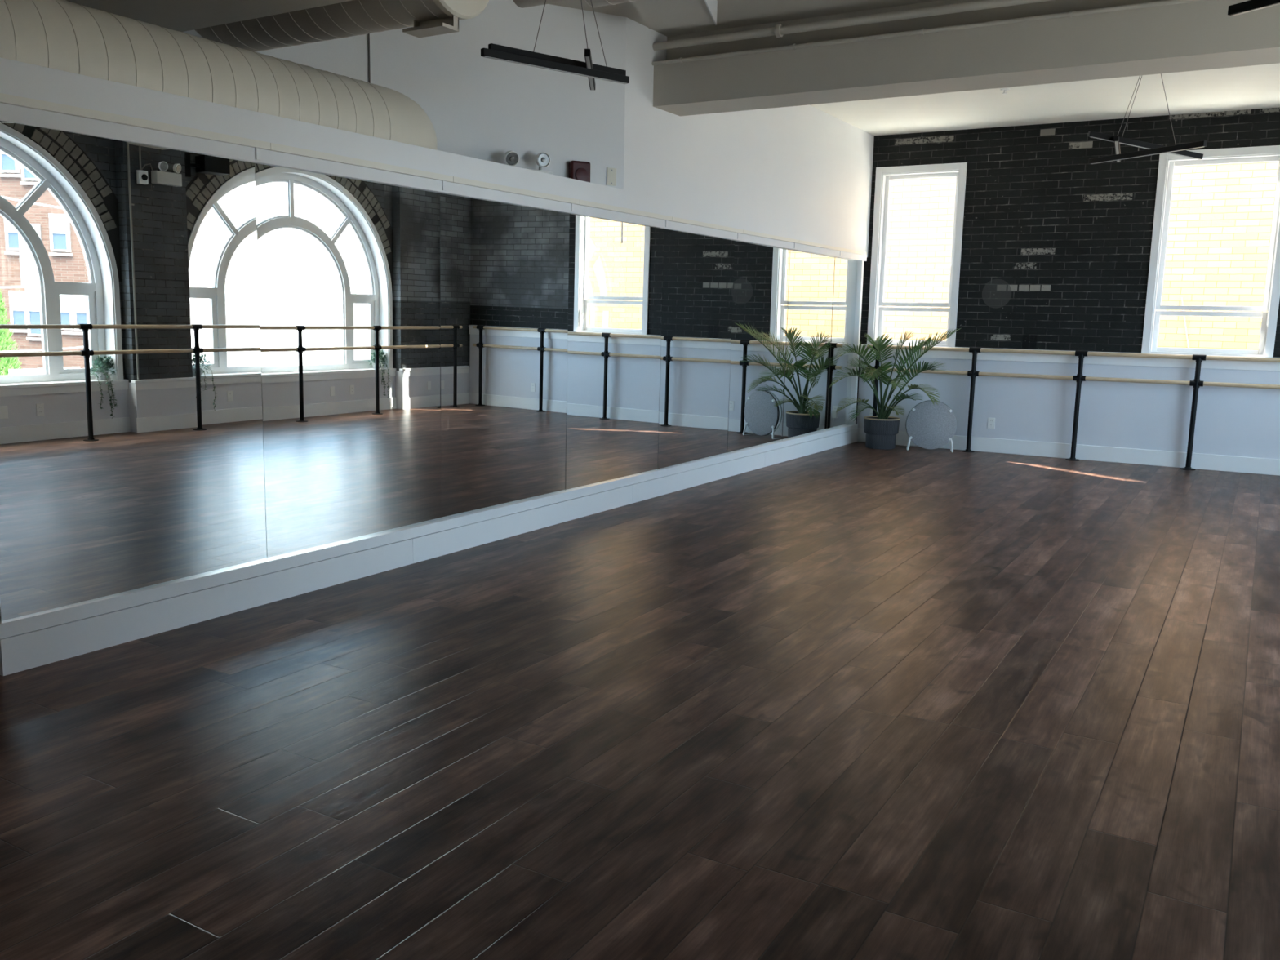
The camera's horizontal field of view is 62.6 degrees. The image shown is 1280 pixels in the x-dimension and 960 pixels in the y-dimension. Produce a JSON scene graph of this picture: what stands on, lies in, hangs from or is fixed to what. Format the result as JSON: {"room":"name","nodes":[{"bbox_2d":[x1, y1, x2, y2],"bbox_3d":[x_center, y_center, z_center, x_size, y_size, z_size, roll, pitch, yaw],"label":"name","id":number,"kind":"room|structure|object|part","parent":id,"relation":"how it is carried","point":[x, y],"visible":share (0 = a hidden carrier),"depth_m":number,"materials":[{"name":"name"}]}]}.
{"room":"exercise studio","nodes":[
{"label":"exercise studio","id":0,"kind":"room"},
{"bbox_2d":[182,0,626,243],"bbox_3d":[-4.977,-2.058,4.733,5.870,1.530,9.537,6,10,30],"label":"wall","id":1,"kind":"structure","parent":0,"point":[477,106],"depth_m":6.74,"materials":[{"name":"white paint"}]},
{"bbox_2d":[0,0,437,150],"bbox_3d":[-3.159,-1.509,3.146,0.692,0.544,7.490,6,10,30],"label":"air duct","id":2,"kind":"object","parent":1,"relation":"attached to","point":[62,35],"visible":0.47,"depth_m":4.57,"materials":[{"name":"white metal"}]},
{"bbox_2d":[0,93,866,261],"bbox_3d":[-0.199,-1.809,7.145,0.112,0.090,10.392,6,10,30],"label":"ledge","id":3,"kind":"object","parent":1,"relation":"attached to","point":[13,108],"visible":0.99,"depth_m":4.97,"materials":[{"name":"white paint"}]},
{"bbox_2d":[568,160,590,182],"bbox_3d":[-0.400,-2.042,7.016,0.144,0.160,0.068,-4,10,-28],"label":"fire alarm horn","id":4,"kind":"object","parent":1,"relation":"attached to","point":[578,170],"visible":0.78,"depth_m":6.99,"materials":[{"name":"red plastic"}]},
{"bbox_2d":[0,17,874,617],"bbox_3d":[-1.323,-1.209,5.597,0.298,3.330,14.462,6,10,30],"label":"wall","id":5,"kind":"structure","parent":0,"point":[801,172],"depth_m":7.74,"materials":[{"name":"white paint"}]},
{"bbox_2d":[0,120,266,622],"bbox_3d":[-2.028,-0.444,4.260,0.019,1.809,1.217,6,10,29],"label":"mirror panel","id":6,"kind":"object","parent":5,"relation":"attached to","point":[131,442],"visible":1,"depth_m":4.19,"materials":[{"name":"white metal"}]},
{"bbox_2d":[254,162,441,559],"bbox_3d":[-1.413,-0.595,5.301,0.017,1.809,1.218,6,10,30],"label":"mirror panel","id":7,"kind":"object","parent":5,"relation":"attached to","point":[348,268],"visible":1,"depth_m":5.22,"materials":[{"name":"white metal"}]},
{"bbox_2d":[0,423,857,675],"bbox_3d":[0.012,0.044,7.882,0.090,0.198,9.380,6,10,30],"label":"baseboard","id":8,"kind":"structure","parent":5,"relation":"attached to","point":[37,640],"depth_m":5.21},
{"bbox_2d":[440,192,569,519],"bbox_3d":[-0.789,-0.745,6.338,0.019,1.809,1.218,6,10,31],"label":"mirror panel","id":9,"kind":"object","parent":5,"relation":"attached to","point":[504,267],"visible":1,"depth_m":6.27,"materials":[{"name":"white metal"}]},
{"bbox_2d":[503,150,552,174],"bbox_3d":[-0.730,-2.010,6.808,0.340,0.219,0.124,-4,10,-28],"label":"emergency light","id":10,"kind":"object","parent":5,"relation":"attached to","point":[511,157],"visible":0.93,"depth_m":6.79,"materials":[{"name":"white plastic"}]},
{"bbox_2d":[606,167,616,186],"bbox_3d":[-0.193,-2.063,7.157,0.072,0.116,0.010,-4,10,-28],"label":"blank plate","id":11,"kind":"object","parent":5,"relation":"attached to","point":[611,172],"visible":1,"depth_m":7.15,"materials":[{"name":"beige plastic"}]},
{"bbox_2d":[565,213,663,490],"bbox_3d":[-0.161,-0.895,7.371,0.014,1.809,1.218,6,10,30],"label":"mirror panel","id":12,"kind":"object","parent":5,"relation":"attached to","point":[614,331],"visible":1,"depth_m":7.32,"materials":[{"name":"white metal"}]},
{"bbox_2d":[657,228,734,470],"bbox_3d":[0.462,-1.045,8.408,0.012,1.809,1.218,6,10,30],"label":"mirror panel","id":13,"kind":"object","parent":5,"relation":"attached to","point":[697,287],"visible":1,"depth_m":8.36,"materials":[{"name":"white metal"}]},
{"bbox_2d":[727,240,790,453],"bbox_3d":[1.075,-1.196,9.450,0.007,1.809,1.218,6,10,30],"label":"mirror panel","id":14,"kind":"object","parent":5,"relation":"attached to","point":[761,272],"visible":0.86,"depth_m":9.41,"materials":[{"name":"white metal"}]},
{"bbox_2d":[782,249,835,440],"bbox_3d":[1.690,-1.348,10.492,0.005,1.809,1.218,6,10,30],"label":"mirror panel","id":15,"kind":"object","parent":5,"relation":"attached to","point":[811,275],"visible":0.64,"depth_m":10.45,"materials":[{"name":"white"}]},
{"bbox_2d":[826,257,857,430],"bbox_3d":[2.175,-1.467,11.312,0.005,1.809,0.699,6,10,30],"label":"mirror panel","id":16,"kind":"object","parent":5,"relation":"attached to","point":[845,269],"visible":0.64,"depth_m":11.28,"materials":[{"name":"white"}]},
{"bbox_2d":[848,260,863,425],"bbox_3d":[2.380,-1.511,11.633,0.084,1.900,0.059,6,10,30],"label":"trim","id":17,"kind":"structure","parent":5,"relation":"attached to","point":[860,263],"depth_m":11.58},
{"bbox_2d":[0,441,1279,959],"bbox_3d":[1.366,0.786,4.356,6.550,0.120,15.012,6,10,30],"label":"floor","id":18,"kind":"structure","parent":0,"point":[851,701],"depth_m":3.38,"materials":[{"name":"brown wood"}]},
{"bbox_2d":[863,415,900,449],"bbox_3d":[2.595,-0.510,11.325,0.384,0.326,0.384,6,10,30],"label":"pot","id":19,"kind":"object","parent":18,"relation":"on","point":[881,431],"depth_m":11.19,"materials":[{"name":"grey ceramic"}]},
{"bbox_2d":[828,328,959,449],"bbox_3d":[2.675,-0.942,10.945,1.168,1.300,0.981,6,10,30],"label":"potted palm","id":20,"kind":"object","parent":18,"relation":"on","point":[881,429],"visible":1,"depth_m":11.10,"materials":[{"name":"plant"}]},
{"bbox_2d":[906,400,956,452],"bbox_3d":[3.074,-0.576,11.122,0.520,0.537,0.186,3,9,11],"label":"panel","id":21,"kind":"object","parent":18,"relation":"on","point":[929,425],"visible":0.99,"depth_m":11.07,"materials":[{"name":"metal"}]},
{"bbox_3d":[2.856,-0.387,11.195,0.038,0.132,0.186,3,9,13],"label":"leg","id":22,"kind":"part","parent":21,"relation":"part of","materials":[{"name":"white metal"}]},
{"bbox_3d":[3.283,-0.365,11.111,0.037,0.132,0.186,3,9,9],"label":"leg","id":23,"kind":"part","parent":21,"relation":"part of","materials":[{"name":"white metal"}]},
{"bbox_2d":[866,344,1279,470],"bbox_3d":[4.836,-0.693,10.297,5.450,1.096,0.132,6,10,30],"label":"ballet barre","id":24,"kind":"object","parent":18,"relation":"on","point":[1196,383],"visible":0.82,"depth_m":10.48,"materials":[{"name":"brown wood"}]},
{"bbox_3d":[2.599,-0.927,11.609,0.045,1.046,0.045,6,10,30],"label":"post","id":25,"kind":"part","parent":24,"relation":"part of","materials":[{"name":"black metal"}]},
{"bbox_3d":[3.492,-0.827,11.086,0.045,1.046,0.045,6,10,30],"label":"post","id":26,"kind":"part","parent":24,"relation":"part of","materials":[{"name":"black metal"}]},
{"bbox_3d":[4.846,-1.208,10.216,5.450,0.039,0.039,6,10,30],"label":"rail","id":27,"kind":"part","parent":24,"relation":"part of","materials":[{"name":"brown wood"}]},
{"bbox_3d":[4.841,-0.967,10.254,5.450,0.039,0.039,6,10,30],"label":"rail","id":28,"kind":"part","parent":24,"relation":"part of","materials":[{"name":"brown wood"}]},
{"bbox_3d":[4.386,-0.727,10.563,0.045,1.046,0.045,6,10,30],"label":"post","id":29,"kind":"part","parent":24,"relation":"part of","materials":[{"name":"black metal"}]},
{"bbox_3d":[5.279,-0.627,10.039,0.045,1.046,0.045,6,10,30],"label":"post","id":30,"kind":"part","parent":24,"relation":"part of","materials":[{"name":"black metal"}]},
{"bbox_2d":[550,0,1279,135],"bbox_3d":[-1.099,-2.920,5.303,12.450,0.150,15.013,6,10,30],"label":"ceiling","id":31,"kind":"structure","parent":0,"point":[1253,86],"depth_m":9.24,"materials":[{"name":"beige paint"}]},
{"bbox_2d":[63,0,352,31],"bbox_3d":[-4.189,-2.637,5.150,5.350,0.485,2.720,6,10,30],"label":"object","id":32,"kind":"structure","parent":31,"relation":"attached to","point":[182,15],"depth_m":5.31,"materials":[{"name":"beige paint"}]},
{"bbox_2d":[194,0,488,83],"bbox_3d":[-1.599,-2.359,5.793,1.906,1.130,0.903,6,10,30],"label":"air duct","id":33,"kind":"object","parent":31,"relation":"hanging from","point":[426,18],"visible":0.78,"depth_m":5.40,"materials":[{"name":"metal"}]},
{"bbox_3d":[-1.625,-2.443,6.322,0.009,1.130,0.009,2,9,8],"label":"hanger rod","id":34,"kind":"part","parent":33,"relation":"part of","materials":[{"name":"metal"}]},
{"bbox_2d":[402,14,458,37],"bbox_3d":[-1.032,-2.254,5.187,0.260,0.088,0.120,6,10,30],"label":"grille","id":35,"kind":"object","parent":33,"relation":"attached to","point":[424,25],"depth_m":5.19,"materials":[{"name":"white metal"}]},
{"bbox_2d":[480,0,629,90],"bbox_3d":[-0.384,-2.510,5.559,0.456,0.711,1.065,6,10,30],"label":"pendant light","id":36,"kind":"object","parent":31,"relation":"hanging from","point":[587,68],"visible":1,"depth_m":5.53,"materials":[{"name":"metal"}]},
{"bbox_2d":[483,55,626,84],"bbox_3d":[-0.427,-2.147,5.521,0.893,0.004,0.018,-6,11,-38],"label":"diffuser","id":37,"kind":"object","parent":36,"relation":"attached to","point":[513,59],"depth_m":5.51,"materials":[{"name":"black metal"}]},
{"bbox_2d":[585,56,594,90],"bbox_3d":[-0.275,-2.238,5.807,0.018,0.036,0.658,1,9,0],"label":"diffuser","id":38,"kind":"object","parent":36,"relation":"attached to","point":[589,68],"depth_m":5.64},
{"bbox_2d":[512,0,638,8],"bbox_3d":[-0.277,-2.691,5.657,0.950,0.285,0.284,6,10,30],"label":"air duct","id":39,"kind":"object","parent":31,"relation":"hanging from","point":[521,3],"visible":1,"depth_m":5.79,"materials":[{"name":"white metal"}]},
{"bbox_2d":[630,0,717,28],"bbox_3d":[0.184,-2.899,6.287,0.458,0.144,1.031,3,9,11],"label":"duct","id":40,"kind":"object","parent":31,"relation":"attached to","point":[655,14],"visible":1,"depth_m":6.47,"materials":[{"name":"white metal"}]},
{"bbox_2d":[653,0,1279,115],"bbox_3d":[2.756,-2.631,6.075,6.050,0.510,0.400,6,10,30],"label":"beam","id":41,"kind":"structure","parent":31,"relation":"attached to","point":[1202,35],"depth_m":6.40,"materials":[{"name":"beige paint"}]},
{"bbox_2d":[652,0,1054,50],"bbox_3d":[2.554,-2.764,5.954,5.700,0.079,0.100,6,10,30],"label":"pipe","id":42,"kind":"object","parent":41,"relation":"attached to","point":[779,30],"visible":1,"depth_m":6.66,"materials":[{"name":"grey metal"}]},
{"bbox_2d":[652,0,1206,65],"bbox_3d":[2.542,-2.647,5.957,5.700,0.038,0.058,6,10,30],"label":"pipe","id":43,"kind":"object","parent":41,"relation":"attached to","point":[1071,13],"visible":1,"depth_m":6.37,"materials":[{"name":"grey metal"}]},
{"bbox_2d":[1000,88,1009,94],"bbox_3d":[3.119,-3.321,8.995,0.079,0.038,0.079,6,10,30],"label":"ceiling sensor","id":44,"kind":"object","parent":31,"relation":"attached to","point":[1004,90],"visible":1,"depth_m":8.98,"materials":[{"name":"white plastic"}]},
{"bbox_2d":[1087,73,1207,164],"bbox_3d":[3.679,-2.695,7.539,0.797,0.801,1.154,6,10,30],"label":"pendant light","id":45,"kind":"object","parent":31,"relation":"hanging from","point":[1152,148],"visible":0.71,"depth_m":7.53,"materials":[{"name":"metal"}]},
{"bbox_2d":[1115,141,1119,162],"bbox_3d":[3.557,-2.442,7.840,0.018,0.039,0.805,5,10,25],"label":"diffuser","id":46,"kind":"object","parent":45,"relation":"attached to","point":[1117,143],"depth_m":7.72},
{"bbox_2d":[1090,136,1199,159],"bbox_3d":[3.640,-2.390,7.577,0.839,0.133,0.018,0,9,-5],"label":"diffuser","id":47,"kind":"object","parent":45,"relation":"attached to","point":[1117,140],"depth_m":7.56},
{"bbox_2d":[1090,146,1203,164],"bbox_3d":[3.523,-2.265,7.355,0.018,0.004,0.933,-3,10,-24],"label":"diffuser","id":48,"kind":"object","parent":45,"relation":"attached to","point":[1172,148],"depth_m":7.36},
{"bbox_2d":[1227,0,1279,16],"bbox_3d":[2.704,-2.190,3.881,0.720,0.701,0.708,3,9,13],"label":"pendant light","id":49,"kind":"object","parent":31,"relation":"hanging from","point":[1246,6],"visible":1,"depth_m":4.25,"materials":[{"name":"metal"}]},
{"bbox_2d":[855,107,1279,423],"bbox_3d":[5.106,-1.811,10.246,6.550,3.330,0.170,6,10,30],"label":"wall","id":50,"kind":"structure","parent":0,"point":[1056,244],"depth_m":10.60,"materials":[{"name":"grey brick"}]},
{"bbox_2d":[866,162,967,346],"bbox_3d":[3.007,-2.415,11.407,0.970,1.910,0.185,6,10,30],"label":"window","id":51,"kind":"structure","parent":50,"relation":"in","point":[885,175],"depth_m":11.42,"materials":[{"name":"white wood"}]},
{"bbox_3d":[3.018,-1.694,11.563,0.806,0.393,0.045,6,10,30],"label":"sash","id":52,"kind":"part","parent":51,"relation":"part of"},
{"bbox_3d":[2.993,-1.484,11.562,0.830,0.023,0.165,6,10,30],"label":"sill","id":53,"kind":"part","parent":51,"relation":"part of","materials":[{"name":"white wood"}]},
{"bbox_3d":[3.026,-2.589,11.405,0.806,1.400,0.045,6,10,30],"label":"sash","id":54,"kind":"part","parent":51,"relation":"part of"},
{"bbox_2d":[856,343,1279,459],"bbox_3d":[4.908,-0.702,10.380,5.712,1.090,0.078,6,10,30],"label":"wainscot","id":55,"kind":"structure","parent":50,"relation":"attached to","point":[1235,421],"depth_m":10.51,"materials":[{"name":"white paint"}]},
{"bbox_2d":[869,408,918,446],"bbox_3d":[2.810,-0.572,11.530,0.697,0.385,0.107,10,12,44],"label":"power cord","id":56,"kind":"object","parent":55,"relation":"attached to","point":[871,410],"visible":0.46,"depth_m":11.70,"materials":[{"name":"white plastic"}]},
{"bbox_2d":[987,417,995,428],"bbox_3d":[3.706,-0.598,11.100,0.072,0.116,0.009,6,10,30],"label":"wall outlet","id":57,"kind":"object","parent":55,"relation":"attached to","point":[991,421],"visible":1,"depth_m":11.10,"materials":[{"name":"white plastic"}]},
{"bbox_2d":[857,427,1279,475],"bbox_3d":[4.894,-0.236,10.433,5.700,0.152,0.016,6,10,30],"label":"baseboard","id":58,"kind":"structure","parent":50,"relation":"attached to","point":[1087,452],"depth_m":10.52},
{"bbox_2d":[1141,145,1279,357],"bbox_3d":[5.458,-2.140,9.971,1.113,1.910,0.185,6,10,30],"label":"window","id":59,"kind":"structure","parent":50,"relation":"in","point":[1167,162],"depth_m":10.02,"materials":[{"name":"white wood"}]},
{"bbox_3d":[5.444,-1.210,10.126,0.973,0.023,0.165,6,10,30],"label":"sill","id":60,"kind":"part","parent":59,"relation":"part of","materials":[{"name":"white wood"}]},
{"bbox_3d":[5.469,-1.420,10.128,0.949,0.393,0.045,6,10,30],"label":"sash","id":61,"kind":"part","parent":59,"relation":"part of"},
{"bbox_3d":[5.476,-2.315,9.970,0.949,1.400,0.045,6,10,30],"label":"sash","id":62,"kind":"part","parent":59,"relation":"part of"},
{"label":"outside","id":63,"kind":"structure","parent":0,"visible":0},
{"bbox_3d":[17.141,1.947,7.608,90.000,0.400,110.000,6,10,30],"label":"ground","id":64,"kind":"structure","parent":63,"visible":0},
{"bbox_2d":[880,161,1279,350],"bbox_3d":[5.941,-4.483,12.960,13.860,10.200,0.300,6,10,30],"label":"wall","id":65,"kind":"structure","parent":64,"relation":"on","point":[1220,228],"depth_m":12.64,"materials":[{"name":"beige brick"}]},
{"bbox_2d":[1181,297,1189,347],"bbox_3d":[6.614,-1.803,12.744,0.181,0.802,0.012,6,10,30],"label":"cable","id":66,"kind":"object","parent":65,"relation":"attached to","point":[1181,297],"visible":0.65,"depth_m":12.74,"materials":[{"name":"white"}]}
]}

